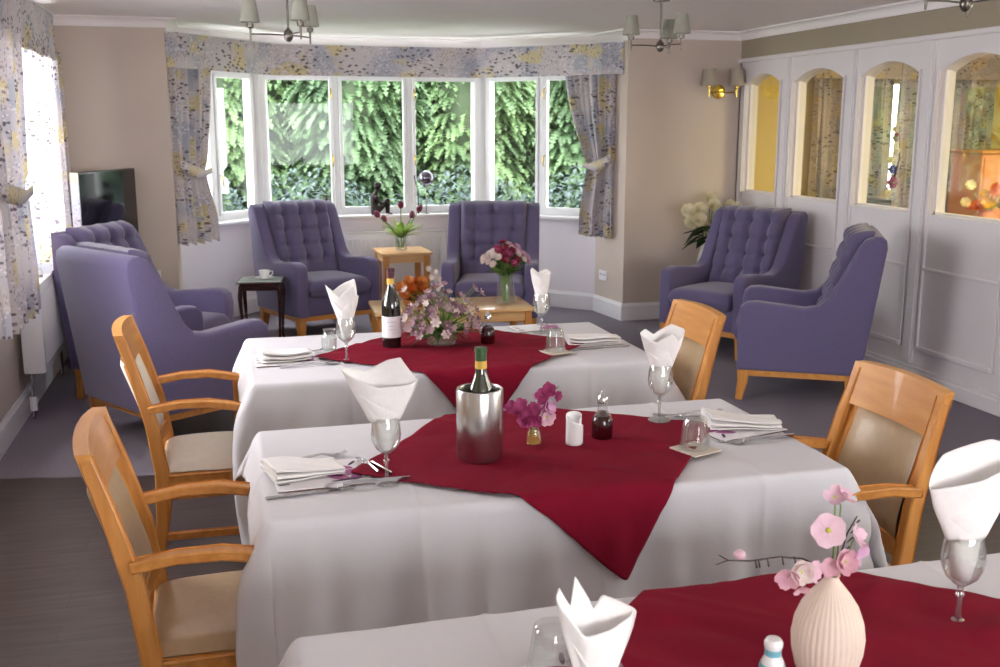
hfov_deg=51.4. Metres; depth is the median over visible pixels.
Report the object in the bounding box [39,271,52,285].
grille
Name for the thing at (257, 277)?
saucer
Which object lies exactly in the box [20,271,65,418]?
radiator
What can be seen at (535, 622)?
tumbler
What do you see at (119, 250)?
backrest cushion
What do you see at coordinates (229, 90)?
conifer tree
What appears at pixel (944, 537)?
bowl
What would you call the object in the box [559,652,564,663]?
print
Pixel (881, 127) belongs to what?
curtain
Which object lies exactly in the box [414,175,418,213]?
ornament
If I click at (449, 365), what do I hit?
topper
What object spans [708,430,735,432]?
print
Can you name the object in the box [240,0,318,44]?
chandelier
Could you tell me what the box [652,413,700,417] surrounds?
knife
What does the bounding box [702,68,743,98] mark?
wall light
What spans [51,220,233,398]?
armchair
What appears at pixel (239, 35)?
trim
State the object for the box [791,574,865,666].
ribbed vase
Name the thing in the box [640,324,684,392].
napkin
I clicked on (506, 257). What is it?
flower bouquet
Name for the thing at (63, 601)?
floor
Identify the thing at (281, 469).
folded napkin
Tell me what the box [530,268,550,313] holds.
napkin
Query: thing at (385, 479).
knife
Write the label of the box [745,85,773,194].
window
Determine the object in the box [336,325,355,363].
wine glass
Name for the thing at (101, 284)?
armchair
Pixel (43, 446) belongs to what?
floor
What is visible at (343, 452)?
fork
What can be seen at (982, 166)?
cabinet
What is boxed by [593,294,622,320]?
baseboard
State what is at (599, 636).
napkin
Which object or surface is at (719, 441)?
knife
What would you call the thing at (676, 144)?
wall
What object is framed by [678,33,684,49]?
candle holder
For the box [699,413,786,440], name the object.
place mat
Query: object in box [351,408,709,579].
topper
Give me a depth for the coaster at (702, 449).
2.84 m
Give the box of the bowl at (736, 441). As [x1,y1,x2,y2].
[729,439,745,443]
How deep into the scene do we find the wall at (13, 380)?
5.68 m
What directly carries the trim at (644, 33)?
attached to the wall at (676, 144)
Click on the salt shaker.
(773, 644)
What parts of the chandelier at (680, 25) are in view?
lamp shade, arm, rod, lamp shade, lamp shade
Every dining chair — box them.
[72,406,253,666]
[112,315,246,563]
[663,299,726,400]
[792,360,954,566]
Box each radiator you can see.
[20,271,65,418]
[343,229,445,288]
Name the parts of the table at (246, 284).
leg, leg, glass, leg, leg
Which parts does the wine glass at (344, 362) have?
stem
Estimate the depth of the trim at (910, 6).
7.24 m
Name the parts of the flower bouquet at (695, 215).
stem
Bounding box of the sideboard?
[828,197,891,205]
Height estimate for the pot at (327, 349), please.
0.083 m
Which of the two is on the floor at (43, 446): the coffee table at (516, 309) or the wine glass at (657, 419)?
the coffee table at (516, 309)
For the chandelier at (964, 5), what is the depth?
4.09 m
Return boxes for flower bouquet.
[374,201,423,247]
[395,266,442,302]
[400,280,485,345]
[480,239,530,300]
[504,381,562,434]
[681,191,741,249]
[960,179,999,210]
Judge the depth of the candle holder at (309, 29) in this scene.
5.75 m
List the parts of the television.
trim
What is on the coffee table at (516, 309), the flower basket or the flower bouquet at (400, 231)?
the flower basket
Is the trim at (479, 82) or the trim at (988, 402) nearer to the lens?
the trim at (988, 402)
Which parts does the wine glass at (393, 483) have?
stem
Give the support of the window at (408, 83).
in the wall at (373, 224)
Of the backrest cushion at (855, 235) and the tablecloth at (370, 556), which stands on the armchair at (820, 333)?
the backrest cushion at (855, 235)
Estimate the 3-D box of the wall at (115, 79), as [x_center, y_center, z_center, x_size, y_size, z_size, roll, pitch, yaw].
[-2.927,-1.155,8.020,0.810,2.420,0.620,-3,12,-14]
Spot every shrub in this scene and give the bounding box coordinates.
[222,181,245,220]
[228,168,370,210]
[388,164,531,213]
[518,165,585,215]
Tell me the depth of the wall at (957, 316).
6.68 m
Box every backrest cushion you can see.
[65,220,141,249]
[76,242,151,264]
[263,198,337,271]
[460,200,526,277]
[708,204,791,282]
[816,223,874,304]
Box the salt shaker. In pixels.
[759,635,785,666]
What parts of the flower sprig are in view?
stem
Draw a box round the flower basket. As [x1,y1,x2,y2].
[402,297,422,307]
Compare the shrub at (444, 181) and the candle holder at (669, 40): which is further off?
the shrub at (444, 181)
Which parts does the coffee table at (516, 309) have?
leg, leg, leg, leg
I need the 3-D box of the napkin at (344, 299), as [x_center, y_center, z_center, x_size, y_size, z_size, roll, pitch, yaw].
[-0.593,-0.090,3.920,0.124,0.226,0.042,-3,12,-14]
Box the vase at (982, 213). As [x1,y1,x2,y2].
[973,210,997,218]
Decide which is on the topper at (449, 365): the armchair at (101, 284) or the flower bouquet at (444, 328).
the flower bouquet at (444, 328)
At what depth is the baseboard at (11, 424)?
5.87 m
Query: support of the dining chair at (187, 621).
on the floor at (63, 601)
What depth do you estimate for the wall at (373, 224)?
9.70 m
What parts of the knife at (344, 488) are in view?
handle, blade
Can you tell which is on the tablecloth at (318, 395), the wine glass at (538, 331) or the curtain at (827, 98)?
the wine glass at (538, 331)
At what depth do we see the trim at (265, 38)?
9.31 m
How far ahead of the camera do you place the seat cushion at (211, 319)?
6.60 m
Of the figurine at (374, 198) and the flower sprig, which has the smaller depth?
the flower sprig
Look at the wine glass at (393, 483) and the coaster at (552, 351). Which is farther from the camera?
the coaster at (552, 351)
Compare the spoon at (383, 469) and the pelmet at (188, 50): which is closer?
the spoon at (383, 469)
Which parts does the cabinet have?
door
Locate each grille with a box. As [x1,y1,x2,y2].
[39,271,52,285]
[343,229,445,233]
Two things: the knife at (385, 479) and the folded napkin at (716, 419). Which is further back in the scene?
the folded napkin at (716, 419)
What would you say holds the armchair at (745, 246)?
on the floor at (43, 446)
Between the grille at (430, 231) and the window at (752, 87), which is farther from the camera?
the grille at (430, 231)
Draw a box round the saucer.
[254,276,273,279]
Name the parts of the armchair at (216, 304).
panel, panel, leg, panel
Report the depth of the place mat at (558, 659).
1.71 m
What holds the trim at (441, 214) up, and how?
attached to the wall at (373, 224)
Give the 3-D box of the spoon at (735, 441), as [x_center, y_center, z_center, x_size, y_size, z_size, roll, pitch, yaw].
[0.749,0.298,2.968,0.216,0.016,0.037,-4,12,-20]
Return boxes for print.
[279,461,362,485]
[327,465,361,478]
[537,324,558,328]
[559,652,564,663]
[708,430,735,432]
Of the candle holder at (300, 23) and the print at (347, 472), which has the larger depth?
the candle holder at (300, 23)
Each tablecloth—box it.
[232,322,685,544]
[235,399,887,666]
[279,553,999,666]
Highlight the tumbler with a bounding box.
[527,622,535,666]
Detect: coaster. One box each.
[539,347,572,354]
[669,441,720,457]
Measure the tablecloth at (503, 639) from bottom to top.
0.519 m
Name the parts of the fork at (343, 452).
handle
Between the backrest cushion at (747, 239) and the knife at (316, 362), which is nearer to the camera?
the knife at (316, 362)
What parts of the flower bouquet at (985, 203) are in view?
stem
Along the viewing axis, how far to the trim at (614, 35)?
8.69 m
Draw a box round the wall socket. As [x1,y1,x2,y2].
[599,270,606,280]
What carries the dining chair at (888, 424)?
on the floor at (63, 601)
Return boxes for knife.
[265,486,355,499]
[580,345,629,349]
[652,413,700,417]
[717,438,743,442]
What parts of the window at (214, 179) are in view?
sash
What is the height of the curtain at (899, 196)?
1.452 m
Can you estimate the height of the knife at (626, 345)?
0.005 m
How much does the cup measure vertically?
0.060 m
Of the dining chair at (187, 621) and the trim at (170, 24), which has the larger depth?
the trim at (170, 24)
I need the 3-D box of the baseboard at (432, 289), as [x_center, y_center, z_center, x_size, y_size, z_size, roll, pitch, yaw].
[-1.146,-0.352,9.790,2.044,0.150,0.018,-3,12,-14]
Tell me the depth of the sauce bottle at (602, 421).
2.93 m
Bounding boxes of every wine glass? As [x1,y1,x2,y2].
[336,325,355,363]
[371,422,400,486]
[533,298,549,333]
[648,366,672,422]
[940,537,986,619]
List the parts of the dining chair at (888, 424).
armrest, leg, rail, armrest, rail, leg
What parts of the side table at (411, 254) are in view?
leg, leg, leg, leg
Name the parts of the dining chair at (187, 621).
rail, leg, leg, rail, armrest, seat frame, armrest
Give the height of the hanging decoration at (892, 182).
1.308 m
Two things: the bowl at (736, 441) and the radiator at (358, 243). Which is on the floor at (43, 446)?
the radiator at (358, 243)
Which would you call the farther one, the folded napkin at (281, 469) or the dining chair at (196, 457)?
the dining chair at (196, 457)
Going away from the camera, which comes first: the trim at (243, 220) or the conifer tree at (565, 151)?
the trim at (243, 220)
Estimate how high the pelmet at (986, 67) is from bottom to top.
0.278 m
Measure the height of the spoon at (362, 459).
0.016 m
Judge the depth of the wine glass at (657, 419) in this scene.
3.13 m
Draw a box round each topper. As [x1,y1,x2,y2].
[315,326,583,408]
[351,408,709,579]
[618,571,999,666]
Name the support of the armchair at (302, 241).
on the floor at (43, 446)
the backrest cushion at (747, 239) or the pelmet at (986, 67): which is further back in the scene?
the pelmet at (986, 67)
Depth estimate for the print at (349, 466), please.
2.63 m
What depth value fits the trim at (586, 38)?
9.25 m
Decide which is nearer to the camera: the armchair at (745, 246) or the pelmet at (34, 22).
the pelmet at (34, 22)
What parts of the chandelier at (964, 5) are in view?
arm, arm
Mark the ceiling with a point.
(432, 19)
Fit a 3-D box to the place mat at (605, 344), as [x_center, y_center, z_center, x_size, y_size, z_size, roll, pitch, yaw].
[0.352,0.032,4.320,0.260,0.006,0.200,-4,12,-20]
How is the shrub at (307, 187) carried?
on the ground
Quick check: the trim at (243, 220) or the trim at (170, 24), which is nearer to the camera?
the trim at (170, 24)
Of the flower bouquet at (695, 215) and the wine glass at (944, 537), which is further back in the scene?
the flower bouquet at (695, 215)
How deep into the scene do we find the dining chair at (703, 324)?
4.09 m
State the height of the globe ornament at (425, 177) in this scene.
0.402 m
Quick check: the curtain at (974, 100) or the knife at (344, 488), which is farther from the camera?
the curtain at (974, 100)
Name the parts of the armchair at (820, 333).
leg, panel, rail, leg, panel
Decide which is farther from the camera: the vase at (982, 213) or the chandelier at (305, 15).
the vase at (982, 213)
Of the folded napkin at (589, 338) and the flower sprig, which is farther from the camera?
the folded napkin at (589, 338)
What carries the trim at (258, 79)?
attached to the wall at (373, 224)
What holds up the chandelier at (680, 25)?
hanging from the ceiling
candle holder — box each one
[246,21,253,40]
[297,19,303,38]
[306,26,312,44]
[628,34,633,50]
[667,38,672,53]
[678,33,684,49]
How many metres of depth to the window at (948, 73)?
6.45 m
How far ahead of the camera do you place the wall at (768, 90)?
10.06 m
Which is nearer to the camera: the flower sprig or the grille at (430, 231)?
the flower sprig
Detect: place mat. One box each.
[252,351,319,367]
[507,323,560,332]
[520,652,571,666]
[563,337,623,347]
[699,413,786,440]
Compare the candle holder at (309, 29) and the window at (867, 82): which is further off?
the window at (867, 82)
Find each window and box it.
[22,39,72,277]
[207,70,258,220]
[264,75,474,214]
[485,76,579,215]
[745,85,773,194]
[791,81,834,201]
[856,76,907,210]
[934,70,999,222]
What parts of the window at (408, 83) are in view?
sash, sash, sash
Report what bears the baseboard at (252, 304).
attached to the wall at (221, 263)
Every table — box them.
[235,276,285,336]
[368,296,534,332]
[372,246,432,299]
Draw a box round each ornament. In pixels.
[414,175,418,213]
[418,170,433,213]
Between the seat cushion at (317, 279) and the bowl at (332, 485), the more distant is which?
the seat cushion at (317, 279)
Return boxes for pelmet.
[0,0,55,60]
[164,30,623,77]
[812,53,999,80]
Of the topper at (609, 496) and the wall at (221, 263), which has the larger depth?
the wall at (221, 263)
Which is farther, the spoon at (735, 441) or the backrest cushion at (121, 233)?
the backrest cushion at (121, 233)
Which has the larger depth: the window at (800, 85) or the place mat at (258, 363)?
the window at (800, 85)
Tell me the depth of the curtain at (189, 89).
8.05 m
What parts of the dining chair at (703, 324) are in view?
leg, rail, leg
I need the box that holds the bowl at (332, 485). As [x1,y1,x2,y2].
[325,483,345,487]
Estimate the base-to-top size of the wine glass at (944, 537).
0.172 m
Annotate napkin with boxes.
[257,347,311,363]
[261,456,344,483]
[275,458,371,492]
[325,279,358,339]
[340,358,417,450]
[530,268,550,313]
[556,577,635,666]
[564,333,620,344]
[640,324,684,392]
[700,408,781,429]
[929,439,999,582]
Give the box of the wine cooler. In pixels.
[456,383,502,463]
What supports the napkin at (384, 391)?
in the wine glass at (393, 483)
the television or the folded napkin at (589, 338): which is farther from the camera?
the television
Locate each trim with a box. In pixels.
[53,14,172,27]
[164,17,178,30]
[171,26,261,40]
[219,218,248,226]
[253,74,271,203]
[258,35,480,46]
[338,212,448,218]
[471,78,484,199]
[480,34,596,46]
[540,214,578,220]
[592,28,627,41]
[634,29,740,40]
[738,26,999,416]
[739,0,989,40]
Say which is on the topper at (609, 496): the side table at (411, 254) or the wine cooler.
the wine cooler
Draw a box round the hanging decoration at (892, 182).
[885,63,903,195]
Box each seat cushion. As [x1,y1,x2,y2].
[202,312,230,329]
[308,270,370,297]
[454,273,524,297]
[668,281,733,311]
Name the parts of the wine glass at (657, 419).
stem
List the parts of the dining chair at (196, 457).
rail, leg, leg, rail, armrest, seat frame, armrest, leg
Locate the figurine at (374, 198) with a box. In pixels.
[370,182,391,214]
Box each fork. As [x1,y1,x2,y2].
[303,450,347,457]
[663,408,722,417]
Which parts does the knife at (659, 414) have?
handle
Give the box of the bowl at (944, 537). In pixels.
[940,537,986,584]
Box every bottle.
[382,268,400,347]
[468,346,493,392]
[481,311,494,343]
[591,391,612,439]
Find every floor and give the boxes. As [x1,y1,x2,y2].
[0,306,999,478]
[0,455,999,666]
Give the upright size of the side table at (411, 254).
0.570 m
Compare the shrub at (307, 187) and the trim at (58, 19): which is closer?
the trim at (58, 19)
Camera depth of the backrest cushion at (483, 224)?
8.48 m
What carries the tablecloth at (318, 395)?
on the dining table
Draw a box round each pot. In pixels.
[321,329,336,350]
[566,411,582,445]
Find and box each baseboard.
[0,345,68,459]
[233,295,259,316]
[382,287,440,299]
[545,290,593,310]
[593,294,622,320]
[621,302,659,320]
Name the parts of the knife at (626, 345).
handle, blade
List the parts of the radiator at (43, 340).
panel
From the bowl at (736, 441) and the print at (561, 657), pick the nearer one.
the print at (561, 657)
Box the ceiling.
[34,0,907,39]
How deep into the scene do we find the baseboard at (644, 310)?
8.98 m
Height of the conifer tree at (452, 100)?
5.612 m
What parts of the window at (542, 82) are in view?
sash, sash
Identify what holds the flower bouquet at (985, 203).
in the vase at (982, 213)
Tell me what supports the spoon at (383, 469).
on the topper at (609, 496)
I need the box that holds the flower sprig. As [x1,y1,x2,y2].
[715,484,869,595]
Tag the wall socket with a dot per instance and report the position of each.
(602, 274)
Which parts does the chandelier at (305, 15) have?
lamp shade, arm, rod, lamp shade, lamp shade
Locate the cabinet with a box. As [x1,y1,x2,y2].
[947,149,999,218]
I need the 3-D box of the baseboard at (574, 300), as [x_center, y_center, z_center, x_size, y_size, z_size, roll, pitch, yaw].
[0.338,-0.343,9.746,1.219,0.150,0.018,7,13,30]
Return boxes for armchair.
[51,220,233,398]
[56,242,269,420]
[248,198,379,335]
[441,200,539,323]
[659,204,807,360]
[734,223,887,399]
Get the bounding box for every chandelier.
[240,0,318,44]
[623,0,689,53]
[924,0,988,16]
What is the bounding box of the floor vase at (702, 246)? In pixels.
[697,236,706,261]
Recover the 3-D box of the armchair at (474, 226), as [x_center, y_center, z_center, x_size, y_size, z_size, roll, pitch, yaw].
[-0.064,-0.521,8.364,0.750,1.049,0.850,1,11,3]
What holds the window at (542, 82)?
in the wall at (569, 256)
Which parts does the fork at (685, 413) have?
handle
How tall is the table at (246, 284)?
0.506 m
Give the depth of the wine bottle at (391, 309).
4.11 m
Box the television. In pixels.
[69,168,138,232]
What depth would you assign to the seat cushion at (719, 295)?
7.61 m
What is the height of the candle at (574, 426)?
0.090 m
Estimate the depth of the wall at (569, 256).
9.52 m
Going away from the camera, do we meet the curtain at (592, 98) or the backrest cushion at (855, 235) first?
the backrest cushion at (855, 235)
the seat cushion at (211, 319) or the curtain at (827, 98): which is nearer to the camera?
the seat cushion at (211, 319)
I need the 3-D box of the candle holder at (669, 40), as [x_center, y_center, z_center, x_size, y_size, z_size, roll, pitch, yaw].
[1.066,-1.820,6.540,0.038,0.125,0.038,-3,12,-14]
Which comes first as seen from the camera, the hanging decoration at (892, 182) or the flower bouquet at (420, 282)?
the flower bouquet at (420, 282)
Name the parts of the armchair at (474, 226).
panel, panel, panel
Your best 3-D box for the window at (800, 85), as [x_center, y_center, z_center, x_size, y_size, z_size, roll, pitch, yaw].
[2.401,-1.489,7.774,0.045,0.970,0.680,-3,12,-14]
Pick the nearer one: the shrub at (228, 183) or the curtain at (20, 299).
the curtain at (20, 299)
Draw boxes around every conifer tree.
[205,78,310,219]
[272,80,440,214]
[416,81,556,214]
[518,80,586,207]
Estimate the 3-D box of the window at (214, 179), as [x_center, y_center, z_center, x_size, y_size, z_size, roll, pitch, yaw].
[-2.445,-1.598,8.855,0.131,1.280,1.147,6,13,27]
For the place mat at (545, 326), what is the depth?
4.60 m
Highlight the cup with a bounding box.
[259,269,272,277]
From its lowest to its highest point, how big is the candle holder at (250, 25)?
0.125 m
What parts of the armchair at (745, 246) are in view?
panel, panel, rail, leg, panel, panel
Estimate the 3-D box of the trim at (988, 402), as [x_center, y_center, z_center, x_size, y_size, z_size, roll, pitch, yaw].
[3.411,-0.211,3.861,0.030,2.200,10.860,-3,12,-14]
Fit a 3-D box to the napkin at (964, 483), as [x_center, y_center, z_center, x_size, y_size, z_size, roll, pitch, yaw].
[0.840,0.315,1.842,0.198,0.247,0.054,-3,12,-16]
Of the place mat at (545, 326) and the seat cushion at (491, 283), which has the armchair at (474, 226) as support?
the seat cushion at (491, 283)
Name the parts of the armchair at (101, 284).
leg, panel, rail, panel, panel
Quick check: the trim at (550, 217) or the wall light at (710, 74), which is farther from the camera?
the trim at (550, 217)
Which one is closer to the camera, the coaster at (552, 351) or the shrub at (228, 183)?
the coaster at (552, 351)
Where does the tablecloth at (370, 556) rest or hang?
on the dining table
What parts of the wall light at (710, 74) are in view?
lamp shade, plate, lamp shade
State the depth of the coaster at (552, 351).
4.07 m
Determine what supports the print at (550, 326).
on the place mat at (545, 326)
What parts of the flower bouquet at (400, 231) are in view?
stem, stem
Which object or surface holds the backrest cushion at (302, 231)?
on the armchair at (302, 241)
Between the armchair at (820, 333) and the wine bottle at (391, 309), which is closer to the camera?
the wine bottle at (391, 309)
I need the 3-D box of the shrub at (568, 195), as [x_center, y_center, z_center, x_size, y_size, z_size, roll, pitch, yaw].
[0.912,-1.241,12.219,1.735,1.550,0.832,-3,12,-14]
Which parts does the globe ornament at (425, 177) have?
globe, stem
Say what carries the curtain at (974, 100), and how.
hanging from the pelmet at (986, 67)
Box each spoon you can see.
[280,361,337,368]
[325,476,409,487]
[355,457,377,472]
[361,460,391,474]
[729,433,794,443]
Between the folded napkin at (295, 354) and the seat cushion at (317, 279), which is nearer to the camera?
the folded napkin at (295, 354)
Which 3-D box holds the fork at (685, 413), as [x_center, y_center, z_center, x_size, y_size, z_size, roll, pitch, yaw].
[0.597,0.247,3.220,0.203,0.015,0.019,-4,12,-20]
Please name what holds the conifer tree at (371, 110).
on the ground
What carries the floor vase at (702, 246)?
on the floor at (43, 446)
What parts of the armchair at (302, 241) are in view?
leg, panel, panel, leg, rail, panel, panel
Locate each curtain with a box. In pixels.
[0,25,40,339]
[168,68,219,245]
[565,74,615,238]
[807,78,842,197]
[867,79,894,198]
[888,79,917,207]
[944,80,995,212]
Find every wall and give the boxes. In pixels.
[0,334,35,421]
[53,25,182,289]
[181,223,256,299]
[339,217,447,259]
[539,219,595,293]
[595,38,741,302]
[735,0,999,395]
[754,75,999,198]
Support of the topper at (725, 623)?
on the tablecloth at (503, 639)
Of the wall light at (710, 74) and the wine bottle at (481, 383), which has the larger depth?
the wall light at (710, 74)
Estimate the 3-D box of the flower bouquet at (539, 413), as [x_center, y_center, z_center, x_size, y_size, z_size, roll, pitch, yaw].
[0.092,0.207,2.865,0.163,0.154,0.076,-3,12,-14]

